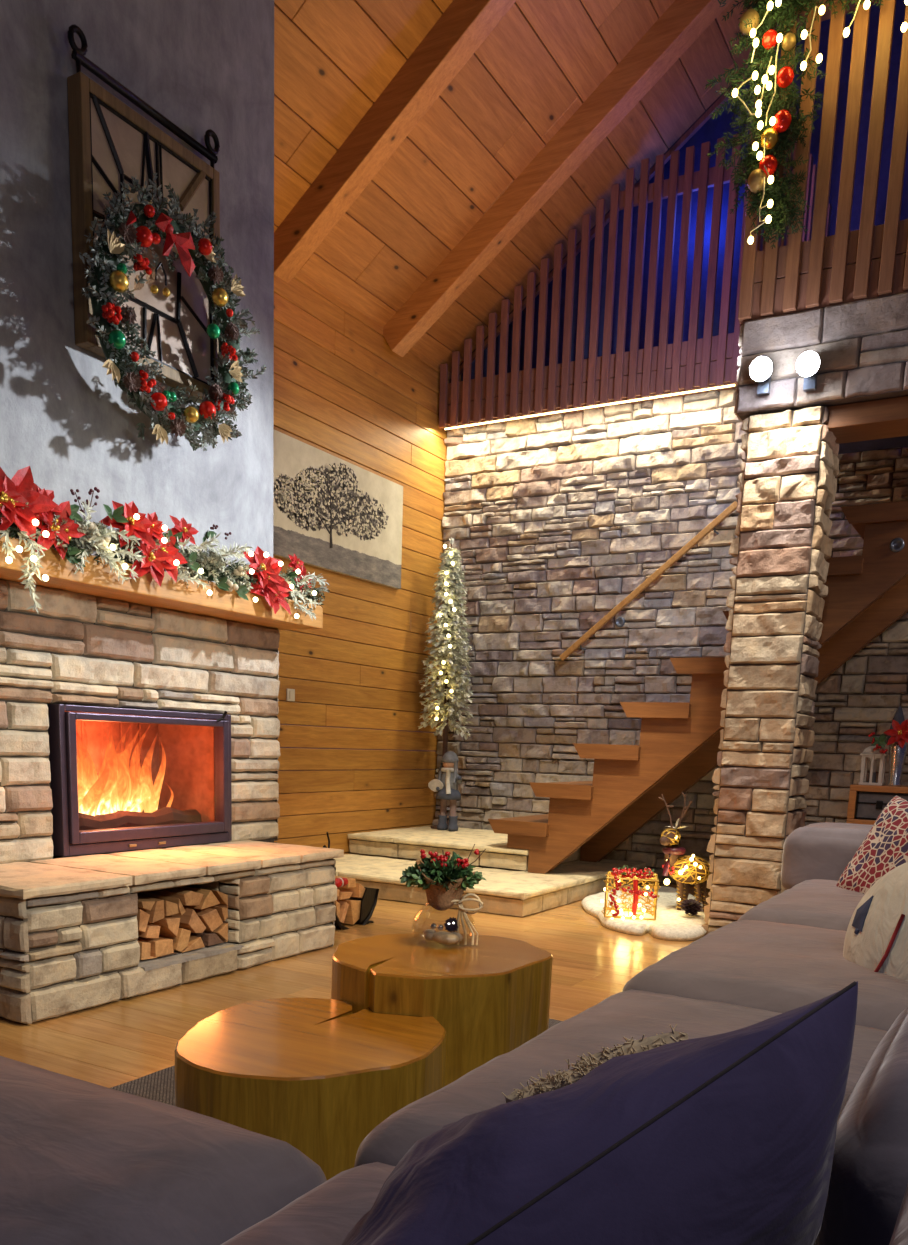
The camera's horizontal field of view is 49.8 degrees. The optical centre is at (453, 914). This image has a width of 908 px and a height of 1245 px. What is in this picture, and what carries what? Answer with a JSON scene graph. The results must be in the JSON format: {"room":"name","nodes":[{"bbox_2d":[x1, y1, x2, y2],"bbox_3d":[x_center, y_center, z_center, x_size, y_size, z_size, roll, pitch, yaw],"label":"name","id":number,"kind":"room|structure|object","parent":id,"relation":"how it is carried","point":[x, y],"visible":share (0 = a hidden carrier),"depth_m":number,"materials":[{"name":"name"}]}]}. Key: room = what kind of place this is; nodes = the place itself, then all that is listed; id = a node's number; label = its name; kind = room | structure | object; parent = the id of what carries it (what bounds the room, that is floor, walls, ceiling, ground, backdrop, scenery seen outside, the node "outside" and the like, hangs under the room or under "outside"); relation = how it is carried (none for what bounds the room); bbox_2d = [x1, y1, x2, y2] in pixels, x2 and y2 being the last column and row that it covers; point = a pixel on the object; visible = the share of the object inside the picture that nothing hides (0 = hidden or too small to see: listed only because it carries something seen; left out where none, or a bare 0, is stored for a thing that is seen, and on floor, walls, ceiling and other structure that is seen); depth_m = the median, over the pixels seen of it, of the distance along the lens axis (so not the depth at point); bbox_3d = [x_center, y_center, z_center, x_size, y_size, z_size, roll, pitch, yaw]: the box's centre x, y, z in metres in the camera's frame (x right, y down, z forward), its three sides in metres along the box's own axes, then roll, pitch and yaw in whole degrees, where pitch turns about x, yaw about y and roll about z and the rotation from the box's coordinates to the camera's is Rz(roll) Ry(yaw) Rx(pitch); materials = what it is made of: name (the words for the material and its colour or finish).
{"room":"living room","nodes":[
{"label":"living room","id":0,"kind":"room"},
{"bbox_2d":[0,865,710,1087],"bbox_3d":[0.580,0.466,3.960,7.999,0.030,9.618,8,11,30],"label":"floor","id":1,"kind":"structure","parent":0,"point":[109,1045],"depth_m":4.42,"materials":[{"name":"brown wood"}]},
{"bbox_2d":[0,0,343,1023],"bbox_3d":[-1.914,-3.791,3.925,1.795,8.201,3.350,8,11,30],"label":"fireplace","id":2,"kind":"object","parent":1,"relation":"on","point":[192,672],"visible":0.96,"depth_m":4.50,"materials":[{"name":"grey paint"}]},
{"bbox_2d":[47,704,231,856],"bbox_3d":[-1.514,-0.685,4.902,0.153,0.702,1.100,8,11,30],"label":"stove","id":3,"kind":"object","parent":2,"relation":"in","point":[67,838],"depth_m":4.77,"materials":[{"name":"metal"}]},
{"bbox_2d":[79,807,201,829],"bbox_3d":[-1.672,-0.477,5.037,0.150,0.140,0.889,8,11,30],"label":"log","id":4,"kind":"object","parent":2,"relation":"in","point":[165,815],"visible":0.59,"depth_m":5.04,"materials":[{"name":"brown wood"}]},
{"bbox_2d":[67,24,219,399],"bbox_3d":[-1.389,-3.134,4.495,0.089,1.217,0.874,8,11,30],"label":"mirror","id":5,"kind":"object","parent":2,"relation":"attached to","point":[110,143],"visible":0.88,"depth_m":4.41,"materials":[{"name":"brown wood"}]},
{"bbox_2d":[79,173,265,450],"bbox_3d":[-1.257,-2.701,4.483,0.219,1.127,1.068,8,11,30],"label":"wreath","id":6,"kind":"object","parent":5,"relation":"hanging from","point":[145,224],"visible":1,"depth_m":4.35,"materials":[{"name":"green plant"}]},
{"bbox_2d":[138,940,156,959],"bbox_3d":[-1.452,0.137,4.343,0.294,0.086,0.095,8,11,30],"label":"log","id":7,"kind":"object","parent":2,"relation":"on","point":[145,947],"visible":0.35,"depth_m":4.25,"materials":[{"name":"brown wood"}]},
{"bbox_2d":[137,909,149,931],"bbox_3d":[-1.466,0.008,4.303,0.306,0.106,0.068,8,11,30],"label":"log","id":8,"kind":"object","parent":7,"relation":"on","point":[142,917],"visible":0.28,"depth_m":4.22,"materials":[{"name":"brown wood"}]},
{"bbox_2d":[138,897,154,910],"bbox_3d":[-1.450,-0.056,4.311,0.302,0.052,0.083,8,11,30],"label":"log","id":9,"kind":"object","parent":8,"relation":"on","point":[145,904],"visible":0.34,"depth_m":4.23,"materials":[{"name":"brown wood"}]},
{"bbox_2d":[0,466,329,619],"bbox_3d":[-1.474,-1.559,4.369,0.319,0.566,2.718,8,11,30],"label":"garland","id":10,"kind":"object","parent":2,"relation":"attached to","point":[28,511],"visible":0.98,"depth_m":4.29,"materials":[{"name":"red plant"}]},
{"bbox_2d":[8,497,17,506],"bbox_3d":[-1.699,-1.589,3.775,0.042,0.040,0.058,8,11,30],"label":"flower","id":11,"kind":"object","parent":10,"relation":"on","point":[12,501],"depth_m":3.75,"materials":[{"name":"gold metal"}]},
{"bbox_2d":[50,519,59,530],"bbox_3d":[-1.610,-1.570,3.938,0.046,0.048,0.033,8,11,30],"label":"flower","id":12,"kind":"object","parent":10,"relation":"on","point":[54,523],"depth_m":3.93,"materials":[{"name":"gold metal"}]},
{"bbox_2d":[126,516,134,525],"bbox_3d":[-1.405,-1.716,4.262,0.044,0.036,0.039,8,11,30],"label":"flower","id":13,"kind":"object","parent":10,"relation":"on","point":[130,521],"depth_m":4.26,"materials":[{"name":"gold metal"}]},
{"bbox_2d":[148,552,155,561],"bbox_3d":[-1.353,-1.600,4.380,0.046,0.046,0.032,8,11,30],"label":"flower","id":14,"kind":"object","parent":10,"relation":"on","point":[151,555],"depth_m":4.38,"materials":[{"name":"gold metal"}]},
{"bbox_2d":[260,563,265,570],"bbox_3d":[-0.977,-1.779,4.997,0.030,0.037,0.038,8,11,30],"label":"flower","id":15,"kind":"object","parent":10,"relation":"on","point":[262,565],"depth_m":4.99,"materials":[{"name":"gold metal"}]},
{"bbox_2d":[159,928,190,951],"bbox_3d":[-1.356,0.096,4.514,0.305,0.109,0.095,8,11,30],"label":"log","id":16,"kind":"object","parent":2,"relation":"on","point":[180,942],"visible":0.31,"depth_m":4.43,"materials":[{"name":"brown wood"}]},
{"bbox_2d":[148,916,179,936],"bbox_3d":[-1.372,0.045,4.447,0.273,0.095,0.086,8,11,30],"label":"log","id":17,"kind":"object","parent":16,"relation":"on","point":[169,925],"visible":0.38,"depth_m":4.38,"materials":[{"name":"brown wood"}]},
{"bbox_2d":[137,893,185,914],"bbox_3d":[-1.354,-0.053,4.489,0.308,0.084,0.048,8,11,30],"label":"log","id":18,"kind":"object","parent":17,"relation":"on","point":[177,901],"visible":0.37,"depth_m":4.42,"materials":[{"name":"brown wood"}]},
{"bbox_2d":[164,900,178,915],"bbox_3d":[-1.391,-0.050,4.436,0.323,0.072,0.076,8,11,30],"label":"log","id":19,"kind":"object","parent":17,"relation":"on","point":[170,908],"visible":0.3,"depth_m":4.34,"materials":[{"name":"brown wood"}]},
{"bbox_2d":[177,936,204,952],"bbox_3d":[-1.328,0.118,4.575,0.312,0.054,0.142,8,11,30],"label":"log","id":20,"kind":"object","parent":2,"relation":"on","point":[194,942],"visible":0.32,"depth_m":4.51,"materials":[{"name":"brown wood"}]},
{"bbox_2d":[170,908,205,932],"bbox_3d":[-1.298,0.015,4.571,0.281,0.124,0.115,8,11,30],"label":"log","id":21,"kind":"object","parent":20,"relation":"on","point":[190,921],"visible":0.38,"depth_m":4.49,"materials":[{"name":"brown wood"}]},
{"bbox_2d":[141,888,202,905],"bbox_3d":[-1.307,-0.088,4.531,0.280,0.077,0.128,8,11,30],"label":"log","id":22,"kind":"object","parent":21,"relation":"on","point":[187,898],"visible":0.58,"depth_m":4.46,"materials":[{"name":"brown wood"}]},
{"bbox_2d":[190,931,223,945],"bbox_3d":[-1.246,0.098,4.693,0.292,0.056,0.107,8,11,30],"label":"log","id":23,"kind":"object","parent":2,"relation":"on","point":[209,939],"visible":0.39,"depth_m":4.61,"materials":[{"name":"wood"}]},
{"bbox_2d":[184,907,222,931],"bbox_3d":[-1.263,0.009,4.664,0.309,0.107,0.144,8,11,30],"label":"log","id":24,"kind":"object","parent":23,"relation":"on","point":[210,917],"visible":0.33,"depth_m":4.59,"materials":[{"name":"brown wood"}]},
{"bbox_2d":[174,886,219,909],"bbox_3d":[-1.268,-0.091,4.640,0.319,0.086,0.125,8,11,30],"label":"log","id":25,"kind":"object","parent":24,"relation":"on","point":[208,899],"visible":0.42,"depth_m":4.56,"materials":[{"name":"brown wood"}]},
{"bbox_3d":[-1.398,0.162,4.451,0.298,0.005,0.115,8,11,30],"label":"log","id":26,"kind":"object","parent":2,"relation":"on","visible":0},
{"bbox_2d":[138,937,173,956],"bbox_3d":[-1.402,0.130,4.416,0.280,0.072,0.116,8,11,30],"label":"log","id":27,"kind":"object","parent":26,"relation":"on","point":[160,946],"visible":0.4,"depth_m":4.34,"materials":[{"name":"brown wood"}]},
{"bbox_2d":[138,924,159,937],"bbox_3d":[-1.427,0.061,4.343,0.267,0.070,0.089,8,11,30],"label":"log","id":28,"kind":"object","parent":27,"relation":"on","point":[152,931],"visible":0.35,"depth_m":4.27,"materials":[{"name":"brown wood"}]},
{"bbox_2d":[138,896,163,922],"bbox_3d":[-1.432,-0.033,4.363,0.315,0.098,0.076,8,11,30],"label":"log","id":29,"kind":"object","parent":28,"relation":"on","point":[156,913],"visible":0.37,"depth_m":4.29,"materials":[{"name":"brown wood"}]},
{"bbox_3d":[-1.209,0.100,4.760,0.297,0.032,0.017,8,11,30],"label":"log","id":30,"kind":"object","parent":2,"relation":"on","visible":0},
{"bbox_2d":[204,923,227,940],"bbox_3d":[-1.227,0.071,4.733,0.305,0.090,0.067,8,11,30],"label":"log","id":31,"kind":"object","parent":30,"relation":"on","point":[221,931],"visible":0.29,"depth_m":4.66,"materials":[{"name":"brown wood"}]},
{"bbox_2d":[208,906,227,920],"bbox_3d":[-1.214,-0.021,4.726,0.290,0.073,0.045,8,11,30],"label":"log","id":32,"kind":"object","parent":31,"relation":"on","point":[222,911],"visible":0.29,"depth_m":4.65,"materials":[{"name":"brown wood"}]},
{"bbox_2d":[205,889,227,904],"bbox_3d":[-1.229,-0.097,4.699,0.315,0.078,0.081,8,11,30],"label":"log","id":33,"kind":"object","parent":32,"relation":"on","point":[222,898],"visible":0.34,"depth_m":4.63,"materials":[{"name":"brown wood"}]},
{"bbox_3d":[-1.806,-0.498,5.102,0.139,0.129,0.731,8,11,30],"label":"log","id":34,"kind":"object","parent":2,"relation":"in","visible":0},
{"bbox_2d":[76,736,173,815],"bbox_3d":[-1.776,-0.728,4.938,0.285,0.520,0.785,8,11,30],"label":"fire","id":35,"kind":"object","parent":34,"relation":"on","point":[116,787],"visible":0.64,"depth_m":4.98,"materials":[{"name":"orange"}]},
{"bbox_2d":[111,1018,561,1105],"bbox_3d":[-0.294,0.650,2.596,1.820,0.012,3.160,8,11,30],"label":"area rug","id":36,"kind":"object","parent":1,"relation":"on","point":[159,1086],"visible":0.03,"depth_m":3.08,"materials":[{"name":"carpet"}]},
{"bbox_2d":[175,998,445,1179],"bbox_3d":[-0.391,0.473,2.625,0.704,0.323,0.744,8,11,30],"label":"table","id":37,"kind":"object","parent":36,"relation":"on","point":[316,1076],"visible":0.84,"depth_m":2.37,"materials":[{"name":"wood"}]},
{"bbox_2d":[331,933,552,1085],"bbox_3d":[-0.064,0.334,3.156,0.649,0.438,0.733,8,11,30],"label":"table","id":38,"kind":"object","parent":36,"relation":"on","point":[491,997],"visible":0.68,"depth_m":2.89,"materials":[{"name":"wood"}]},
{"bbox_2d":[416,859,482,944],"bbox_3d":[-0.032,-0.042,3.236,0.215,0.271,0.216,-4,11,-30],"label":"glass vase","id":39,"kind":"object","parent":38,"relation":"on","point":[441,899],"visible":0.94,"depth_m":3.19,"materials":[{"name":"clear glass"}]},
{"bbox_2d":[399,844,486,890],"bbox_3d":[-0.029,-0.162,3.226,0.255,0.154,0.272,9,12,36],"label":"bouquet","id":40,"kind":"object","parent":39,"relation":"in","point":[442,869],"visible":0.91,"depth_m":3.16,"materials":[{"name":"green plant"}]},
{"bbox_2d":[323,832,378,929],"bbox_3d":[-0.728,-0.197,5.928,0.330,0.629,0.507,8,11,30],"label":"carrier","id":41,"kind":"object","parent":1,"relation":"on","point":[370,896],"visible":0.23,"depth_m":5.99,"materials":[{"name":"black metal"}]},
{"bbox_2d":[334,901,339,920],"bbox_3d":[-0.779,-0.038,5.826,0.223,0.137,0.052,8,11,30],"label":"log","id":42,"kind":"object","parent":41,"relation":"in","point":[336,903],"visible":0.22,"depth_m":5.77,"materials":[{"name":"brown wood"}]},
{"bbox_2d":[336,900,348,922],"bbox_3d":[-0.743,-0.027,5.890,0.225,0.134,0.084,8,11,30],"label":"log","id":43,"kind":"object","parent":41,"relation":"in","point":[344,906],"visible":0.32,"depth_m":5.83,"materials":[{"name":"brown wood"}]},
{"bbox_2d":[337,890,352,899],"bbox_3d":[-0.732,-0.128,5.886,0.220,0.051,0.130,8,11,30],"label":"log","id":44,"kind":"object","parent":43,"relation":"on","point":[342,894],"visible":0.37,"depth_m":5.82,"materials":[{"name":"brown wood"}]},
{"bbox_2d":[335,876,355,887],"bbox_3d":[-0.706,-0.202,5.916,0.223,0.061,0.092,8,11,30],"label":"log","id":45,"kind":"object","parent":44,"relation":"on","point":[351,881],"visible":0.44,"depth_m":5.87,"materials":[{"name":"brown wood"}]},
{"bbox_2d":[340,899,360,924],"bbox_3d":[-0.689,-0.028,5.984,0.225,0.156,0.119,8,11,30],"label":"log","id":46,"kind":"object","parent":41,"relation":"in","point":[353,912],"visible":0.43,"depth_m":5.92,"materials":[{"name":"brown wood"}]},
{"bbox_2d":[337,883,365,897],"bbox_3d":[-0.643,-0.156,6.034,0.224,0.108,0.116,8,11,30],"label":"log","id":47,"kind":"object","parent":41,"relation":"in","point":[358,891],"visible":0.5,"depth_m":5.96,"materials":[{"name":"brown wood"}]},
{"bbox_3d":[-0.787,-0.143,5.786,0.224,0.060,0.067,8,11,30],"label":"log","id":48,"kind":"object","parent":41,"relation":"in","visible":0},
{"bbox_2d":[335,878,347,887],"bbox_3d":[-0.676,-0.190,5.766,0.059,0.058,0.120,8,11,30],"label":"ribbon","id":49,"kind":"object","parent":48,"relation":"on","point":[339,882],"visible":0.77,"depth_m":5.75,"materials":[{"name":"red fabric"}]},
{"bbox_2d":[0,822,907,1244],"bbox_3d":[0.303,0.147,3.000,3.017,0.847,5.791,8,11,30],"label":"sofa","id":50,"kind":"object","parent":1,"relation":"on","point":[82,1162],"visible":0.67,"depth_m":1.53,"materials":[{"name":"fabric"}]},
{"bbox_2d":[0,1056,326,1244],"bbox_3d":[-1.287,0.431,1.474,1.846,0.242,1.321,8,11,30],"label":"cushion","id":51,"kind":"object","parent":50,"relation":"on","point":[82,1162],"depth_m":1.43,"materials":[{"name":"fabric"}]},
{"bbox_2d":[221,1162,395,1244],"bbox_3d":[-0.131,0.579,0.884,0.780,0.230,1.240,8,11,30],"label":"cushion","id":52,"kind":"object","parent":50,"relation":"on","point":[317,1213],"depth_m":1.31,"materials":[{"name":"fabric"}]},
{"bbox_2d":[502,1024,687,1102],"bbox_3d":[0.175,0.196,1.213,0.229,0.131,0.032,2,10,3],"label":"cushion","id":53,"kind":"object","parent":50,"relation":"on","point":[586,1064],"visible":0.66,"depth_m":1.21,"materials":[{"name":"fabric"}]},
{"bbox_2d":[341,981,857,1244],"bbox_3d":[0.066,0.338,1.039,0.798,0.580,0.427,-3,11,-25],"label":"cushion","id":54,"kind":"object","parent":50,"relation":"on","point":[728,1138],"visible":1,"depth_m":0.90,"materials":[{"name":"fabric"}]},
{"bbox_2d":[354,990,887,1244],"bbox_3d":[0.476,0.407,1.970,0.848,0.237,1.273,8,11,30],"label":"seat cushion","id":55,"kind":"object","parent":50,"relation":"on","point":[628,1014],"depth_m":2.03,"materials":[{"name":"fabric"}]},
{"bbox_2d":[622,920,907,1030],"bbox_3d":[1.109,0.233,3.036,0.848,0.259,1.218,8,11,30],"label":"seat cushion","id":56,"kind":"object","parent":50,"relation":"on","point":[764,965],"depth_m":2.71,"materials":[{"name":"fabric"}]},
{"bbox_2d":[737,879,864,930],"bbox_3d":[1.756,0.059,4.125,0.848,0.275,1.323,8,11,30],"label":"seat cushion","id":57,"kind":"object","parent":50,"relation":"on","point":[819,903],"depth_m":3.82,"materials":[{"name":"fabric"}]},
{"bbox_2d":[815,1007,907,1244],"bbox_3d":[0.702,0.286,1.328,0.299,0.331,0.824,8,11,30],"label":"cushion","id":58,"kind":"object","parent":50,"relation":"on","point":[868,1183],"depth_m":1.05,"materials":[{"name":"fabric"}]},
{"bbox_2d":[836,795,907,893],"bbox_3d":[1.902,-0.225,4.173,0.286,0.545,0.588,0,10,-13],"label":"patterned cushion","id":59,"kind":"object","parent":50,"relation":"on","point":[884,848],"visible":0.5,"depth_m":4.21,"materials":[{"name":"fabric"}]},
{"bbox_2d":[843,862,907,981],"bbox_3d":[1.304,0.076,2.756,0.256,0.479,0.490,-4,12,-32],"label":"cushion","id":60,"kind":"object","parent":50,"relation":"on","point":[876,937],"visible":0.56,"depth_m":2.77,"materials":[{"name":"fabric"}]},
{"bbox_2d":[889,1184,907,1244],"bbox_3d":[0.287,0.364,0.501,0.184,0.422,0.859,8,11,30],"label":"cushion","id":61,"kind":"object","parent":50,"relation":"on","point":[900,1233],"depth_m":0.63,"materials":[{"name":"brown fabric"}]},
{"bbox_2d":[333,825,645,916],"bbox_3d":[0.120,-0.419,7.885,2.175,0.343,2.362,8,11,30],"label":"stone steps","id":62,"kind":"structure","parent":1,"relation":"on","point":[505,892],"depth_m":7.47,"materials":[{"name":"stone"}]},
{"bbox_2d":[428,751,461,830],"bbox_3d":[-0.045,-1.115,8.790,0.318,0.710,0.227,8,11,30],"label":"doll","id":63,"kind":"object","parent":62,"relation":"on","point":[447,782],"visible":1,"depth_m":8.72,"materials":[{"name":"grey fabric"}]},
{"bbox_2d":[418,537,474,829],"bbox_3d":[-0.065,-2.047,8.780,0.536,2.548,0.548,4,10,10],"label":"tree","id":64,"kind":"object","parent":62,"relation":"on","point":[449,588],"visible":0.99,"depth_m":8.65,"materials":[{"name":"green plant"}]},
{"bbox_2d":[488,449,907,873],"bbox_3d":[2.471,-1.985,6.803,4.193,3.614,1.420,8,11,30],"label":"stair","id":65,"kind":"structure","parent":62,"relation":"on","point":[678,746],"depth_m":6.89,"materials":[{"name":"brown wood"}]},
{"bbox_2d":[889,538,904,551],"bbox_3d":[2.670,-2.226,5.896,0.084,0.084,0.042,8,11,30],"label":"step light","id":66,"kind":"object","parent":65,"relation":"attached to","point":[897,544],"visible":1,"depth_m":5.88,"materials":[{"name":"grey metal"}]},
{"bbox_2d":[581,884,706,940],"bbox_3d":[1.333,-0.054,6.820,0.882,0.065,2.102,3,10,7],"label":"mat","id":67,"kind":"object","parent":1,"relation":"on","point":[672,924],"visible":0.66,"depth_m":6.22,"materials":[{"name":"fur"}]},
{"bbox_2d":[600,865,659,919],"bbox_3d":[1.116,-0.135,6.224,0.361,0.328,0.400,3,10,7],"label":"gift box","id":68,"kind":"object","parent":67,"relation":"on","point":[648,874],"visible":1,"depth_m":6.11,"materials":[{"name":"gold metal"}]},
{"bbox_2d":[659,792,711,911],"bbox_3d":[1.521,-0.419,6.467,0.379,0.792,0.272,4,10,13],"label":"reindeer","id":69,"kind":"object","parent":67,"relation":"on","point":[686,870],"visible":0.94,"depth_m":6.42,"materials":[{"name":"gold metal"}]},
{"bbox_2d":[681,899,702,915],"bbox_3d":[1.522,-0.045,6.261,0.143,0.105,0.142,8,11,30],"label":"pine cone","id":70,"kind":"object","parent":67,"relation":"on","point":[691,906],"visible":1,"depth_m":6.25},
{"bbox_2d":[701,406,839,934],"bbox_3d":[1.860,-1.328,5.777,0.527,2.972,0.464,8,11,30],"label":"stone column","id":71,"kind":"structure","parent":1,"relation":"on","point":[782,546],"depth_m":5.59,"materials":[{"name":"stone"}]},
{"bbox_2d":[734,292,907,421],"bbox_3d":[2.935,-2.898,4.909,2.930,0.471,0.502,8,11,30],"label":"lintel","id":72,"kind":"object","parent":71,"relation":"on","point":[861,346],"visible":0.89,"depth_m":5.18,"materials":[{"name":"stone"}]},
{"bbox_2d":[749,356,772,395],"bbox_3d":[1.669,-2.924,5.294,0.126,0.172,0.142,8,11,30],"label":"spotlight","id":73,"kind":"object","parent":72,"relation":"attached to","point":[761,367],"visible":1,"depth_m":5.25,"materials":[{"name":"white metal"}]},
{"bbox_2d":[796,350,820,391],"bbox_3d":[1.879,-2.884,5.176,0.123,0.172,0.141,8,11,30],"label":"spotlight","id":74,"kind":"object","parent":72,"relation":"attached to","point":[808,362],"visible":1,"depth_m":5.14,"materials":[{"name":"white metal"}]},
{"bbox_2d":[738,0,907,326],"bbox_3d":[3.349,-3.965,5.416,2.959,1.475,2.100,8,11,30],"label":"gallery railing","id":75,"kind":"object","parent":72,"relation":"on","point":[814,269],"visible":0.53,"depth_m":5.04,"materials":[{"name":"brown wood"}]},
{"bbox_2d":[705,0,907,248],"bbox_3d":[2.219,-4.140,4.784,2.025,1.412,0.313,7,11,28],"label":"garland","id":76,"kind":"object","parent":75,"relation":"hanging from","point":[763,177],"visible":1,"depth_m":5.05,"materials":[{"name":"green"}]},
{"bbox_2d":[732,0,782,129],"bbox_3d":[1.544,-4.317,4.990,0.237,0.578,0.030,8,11,30],"label":"light","id":77,"kind":"object","parent":76,"relation":"attached to","point":[748,20],"depth_m":4.98,"materials":[{"name":"plastic"}]},
{"bbox_2d":[748,138,773,243],"bbox_3d":[1.588,-3.742,5.052,0.128,0.494,0.030,8,11,30],"label":"light","id":78,"kind":"object","parent":76,"relation":"attached to","point":[757,178],"depth_m":5.05,"materials":[{"name":"plastic"}]},
{"bbox_2d":[800,5,824,70],"bbox_3d":[1.776,-4.350,4.847,0.113,0.276,0.030,8,11,30],"label":"light","id":79,"kind":"object","parent":76,"relation":"attached to","point":[804,34],"depth_m":4.85,"materials":[{"name":"plastic"}]},
{"bbox_2d":[843,0,869,36],"bbox_3d":[1.952,-4.354,4.742,0.114,0.150,0.030,8,11,30],"label":"light","id":80,"kind":"object","parent":76,"relation":"attached to","point":[846,31],"depth_m":4.75,"materials":[{"name":"plastic"}]},
{"bbox_2d":[901,22,907,31],"bbox_3d":[2.140,-4.220,4.651,0.027,0.039,0.027,-5,12,-37],"label":"light","id":81,"kind":"object","parent":76,"relation":"attached to","point":[904,26],"depth_m":4.64,"materials":[{"name":"white"}]},
{"bbox_2d":[825,396,907,443],"bbox_3d":[3.141,-2.577,4.838,2.430,0.115,0.300,8,11,30],"label":"trim","id":82,"kind":"structure","parent":72,"relation":"attached to","point":[883,418],"depth_m":5.25,"materials":[{"name":"brown wood"}]},
{"bbox_2d":[846,784,907,824],"bbox_3d":[3.449,-0.451,7.044,1.150,0.917,0.420,8,11,30],"label":"base cabinet","id":83,"kind":"object","parent":1,"relation":"on","point":[866,803],"visible":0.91,"depth_m":7.04,"materials":[{"name":"brown wood"}]},
{"bbox_2d":[859,745,888,785],"bbox_3d":[3.055,-1.115,7.117,0.176,0.340,0.176,8,11,30],"label":"lantern","id":84,"kind":"object","parent":83,"relation":"on","point":[868,753],"visible":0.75,"depth_m":7.07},
{"bbox_2d":[868,772,877,782],"bbox_3d":[3.051,-1.002,7.137,0.107,0.074,0.107,8,11,30],"label":"candle","id":85,"kind":"object","parent":84,"relation":"on","point":[872,775],"depth_m":7.11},
{"bbox_2d":[868,732,887,753],"bbox_3d":[3.016,-1.222,6.960,0.137,0.152,0.047,8,11,30],"label":"sprig","id":86,"kind":"object","parent":84,"relation":"on","point":[880,742],"visible":1,"depth_m":6.96,"materials":[{"name":"green plant"}]},
{"bbox_2d":[887,742,907,786],"bbox_3d":[3.163,-1.099,6.985,0.130,0.361,0.130,8,11,30],"label":"vase","id":87,"kind":"object","parent":83,"relation":"on","point":[897,755],"visible":0.81,"depth_m":6.95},
{"bbox_2d":[883,719,907,748],"bbox_3d":[3.126,-1.273,6.874,0.210,0.207,0.055,8,11,30],"label":"flower","id":88,"kind":"object","parent":87,"relation":"in","point":[899,733],"visible":1,"depth_m":6.87,"materials":[{"name":"red plant"}]},
{"bbox_2d":[887,706,904,741],"bbox_3d":[3.188,-1.369,7.023,0.124,0.260,0.124,8,11,30],"label":"leaf","id":89,"kind":"object","parent":87,"relation":"in","point":[899,716],"visible":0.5,"depth_m":6.99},
{"bbox_2d":[273,271,462,860],"bbox_3d":[-2.135,-2.256,5.837,0.100,4.506,8.312,8,11,30],"label":"wall","id":90,"kind":"structure","parent":0,"point":[341,391],"depth_m":8.05,"materials":[{"name":"wood"}]},
{"bbox_2d":[286,689,294,700],"bbox_3d":[-1.237,-1.667,7.423,0.018,0.090,0.090,8,11,30],"label":"light switch","id":91,"kind":"object","parent":90,"relation":"attached to","point":[290,693],"visible":1,"depth_m":7.41,"materials":[{"name":"plastic"}]},
{"bbox_2d":[273,430,402,588],"bbox_3d":[-0.984,-3.090,7.494,0.054,0.840,2.095,8,11,30],"label":"tree painting","id":92,"kind":"object","parent":90,"relation":"attached to","point":[337,515],"visible":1,"depth_m":7.57,"materials":[{"name":"fabric"}]},
{"bbox_2d":[459,41,781,374],"bbox_3d":[2.792,-6.671,6.903,6.350,4.460,0.040,8,11,30],"label":"trim","id":93,"kind":"structure","parent":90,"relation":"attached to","point":[679,144],"depth_m":7.67,"materials":[{"name":"brown wood"}]},
{"bbox_2d":[274,0,757,372],"bbox_3d":[0.143,-5.928,3.360,6.522,4.523,9.176,8,11,30],"label":"ceiling","id":94,"kind":"structure","parent":0,"point":[333,59],"depth_m":6.72,"materials":[{"name":"wood"}]},
{"bbox_2d":[274,0,516,282],"bbox_3d":[1.446,-6.198,4.878,6.178,4.411,0.160,8,11,30],"label":"rafter","id":95,"kind":"object","parent":94,"relation":"attached to","point":[464,25],"visible":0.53,"depth_m":6.13,"materials":[{"name":"brown wood"}]},
{"bbox_2d":[383,0,731,356],"bbox_3d":[2.174,-6.386,6.106,6.178,4.411,0.160,8,11,30],"label":"rafter","id":96,"kind":"object","parent":94,"relation":"attached to","point":[683,22],"visible":1,"depth_m":7.05,"materials":[{"name":"brown wood"}]},
{"bbox_2d":[432,389,907,885],"bbox_3d":[2.622,-2.115,7.686,6.350,3.921,0.287,8,11,30],"label":"wall","id":97,"kind":"structure","parent":0,"point":[554,521],"depth_m":8.28,"materials":[{"name":"stone"}]},
{"bbox_2d":[439,129,751,430],"bbox_3d":[1.227,-5.004,7.881,3.010,1.710,0.190,8,11,30],"label":"screen","id":98,"kind":"object","parent":97,"relation":"attached to","point":[708,363],"visible":0.76,"depth_m":7.75,"materials":[{"name":"brown wood"}]},
{"bbox_2d":[443,382,738,430],"bbox_3d":[1.179,-4.197,8.074,2.900,0.020,0.120,8,11,30],"label":"light strip","id":99,"kind":"object","parent":98,"relation":"attached to","point":[727,385],"depth_m":8.03,"materials":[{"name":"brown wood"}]},
{"bbox_2d":[615,617,625,626],"bbox_3d":[1.401,-2.465,8.241,0.084,0.084,0.042,8,11,30],"label":"step light","id":100,"kind":"object","parent":97,"relation":"attached to","point":[619,622],"visible":1,"depth_m":8.23,"materials":[{"name":"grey metal"}]},
{"bbox_2d":[559,501,736,660],"bbox_3d":[1.580,-2.696,8.031,1.444,1.176,0.140,8,11,30],"label":"handrail","id":101,"kind":"object","parent":97,"relation":"attached to","point":[733,506],"visible":0.89,"depth_m":7.94,"materials":[{"name":"brown wood"}]},
{"bbox_2d":[838,436,907,453],"bbox_3d":[3.555,-3.188,5.794,2.920,0.140,1.690,8,11,30],"label":"trim","id":102,"kind":"structure","parent":97,"relation":"attached to","point":[894,442],"depth_m":6.95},
{"bbox_2d":[461,0,907,380],"bbox_3d":[3.389,-6.879,6.752,7.600,5.871,0.100,8,11,30],"label":"wall","id":103,"kind":"structure","parent":0,"point":[712,130],"depth_m":7.71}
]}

